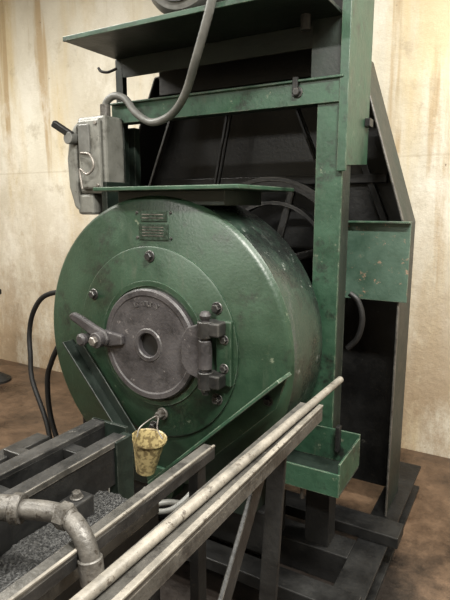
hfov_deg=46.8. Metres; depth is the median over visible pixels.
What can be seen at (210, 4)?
conduit
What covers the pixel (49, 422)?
power cable
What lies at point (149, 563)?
rail
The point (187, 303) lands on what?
housing
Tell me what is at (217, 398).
bolt
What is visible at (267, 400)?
bolt
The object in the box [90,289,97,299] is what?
bolt
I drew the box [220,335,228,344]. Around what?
bolt
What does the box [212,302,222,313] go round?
bolt
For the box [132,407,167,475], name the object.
bucket
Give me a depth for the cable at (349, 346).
2.09 m
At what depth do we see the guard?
2.54 m
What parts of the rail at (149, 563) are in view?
support leg, support leg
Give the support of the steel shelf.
attached to the frame
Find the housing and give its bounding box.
[54,184,321,514]
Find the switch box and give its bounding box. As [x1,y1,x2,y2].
[51,115,128,214]
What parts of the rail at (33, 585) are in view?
rail leg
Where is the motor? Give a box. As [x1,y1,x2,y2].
[151,0,224,13]
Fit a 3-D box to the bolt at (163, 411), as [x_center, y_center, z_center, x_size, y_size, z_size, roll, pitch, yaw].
[-0.233,0.424,1.943,0.046,0.046,0.010,6,12,29]
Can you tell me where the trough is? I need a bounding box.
[0,417,159,599]
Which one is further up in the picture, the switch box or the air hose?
the switch box
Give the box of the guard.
[139,0,414,516]
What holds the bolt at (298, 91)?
in the frame
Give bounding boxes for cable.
[27,290,85,438]
[345,291,364,350]
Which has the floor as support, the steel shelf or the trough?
the trough
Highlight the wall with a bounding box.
[0,0,449,457]
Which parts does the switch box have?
lever, door panel, door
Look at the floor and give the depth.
2.62 m
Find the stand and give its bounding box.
[0,289,10,384]
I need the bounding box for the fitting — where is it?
[0,492,104,587]
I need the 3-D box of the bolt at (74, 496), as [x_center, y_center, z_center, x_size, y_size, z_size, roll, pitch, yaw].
[-0.379,0.503,1.329,0.035,0.004,0.035,6,12,29]
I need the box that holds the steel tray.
[285,424,359,498]
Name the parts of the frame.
post, post, post, rail, panel, bracket plate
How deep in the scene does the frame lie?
2.00 m
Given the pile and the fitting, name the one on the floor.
the fitting
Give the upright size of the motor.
0.401 m
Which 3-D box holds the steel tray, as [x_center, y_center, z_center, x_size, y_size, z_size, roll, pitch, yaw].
[0.313,0.603,1.941,0.310,0.240,0.251,6,12,29]
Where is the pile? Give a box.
[0,491,127,592]
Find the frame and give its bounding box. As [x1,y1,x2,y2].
[106,0,420,599]
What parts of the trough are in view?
rail, rail, rail, plate, post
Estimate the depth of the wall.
4.01 m
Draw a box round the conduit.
[100,0,216,125]
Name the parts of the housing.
latch handle, seat, drain spout, chute bracket, plate, hinge knob, hinge knob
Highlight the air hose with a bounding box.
[108,487,188,514]
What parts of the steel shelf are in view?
shelf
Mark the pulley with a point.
(306, 190)
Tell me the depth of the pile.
1.22 m
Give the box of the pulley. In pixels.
[214,80,348,303]
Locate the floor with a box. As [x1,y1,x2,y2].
[0,359,449,599]
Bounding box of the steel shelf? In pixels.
[63,0,341,95]
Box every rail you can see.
[0,444,214,599]
[69,376,343,599]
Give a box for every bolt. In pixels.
[70,493,83,500]
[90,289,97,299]
[146,250,154,261]
[157,407,167,419]
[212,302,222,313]
[212,393,222,404]
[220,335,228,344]
[263,396,272,405]
[294,87,302,97]
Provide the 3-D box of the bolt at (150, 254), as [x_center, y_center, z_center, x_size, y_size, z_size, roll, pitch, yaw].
[-0.271,-0.157,1.873,0.044,0.044,0.005,6,12,29]
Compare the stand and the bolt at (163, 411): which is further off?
the stand
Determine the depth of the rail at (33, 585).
1.14 m
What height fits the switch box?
0.435 m

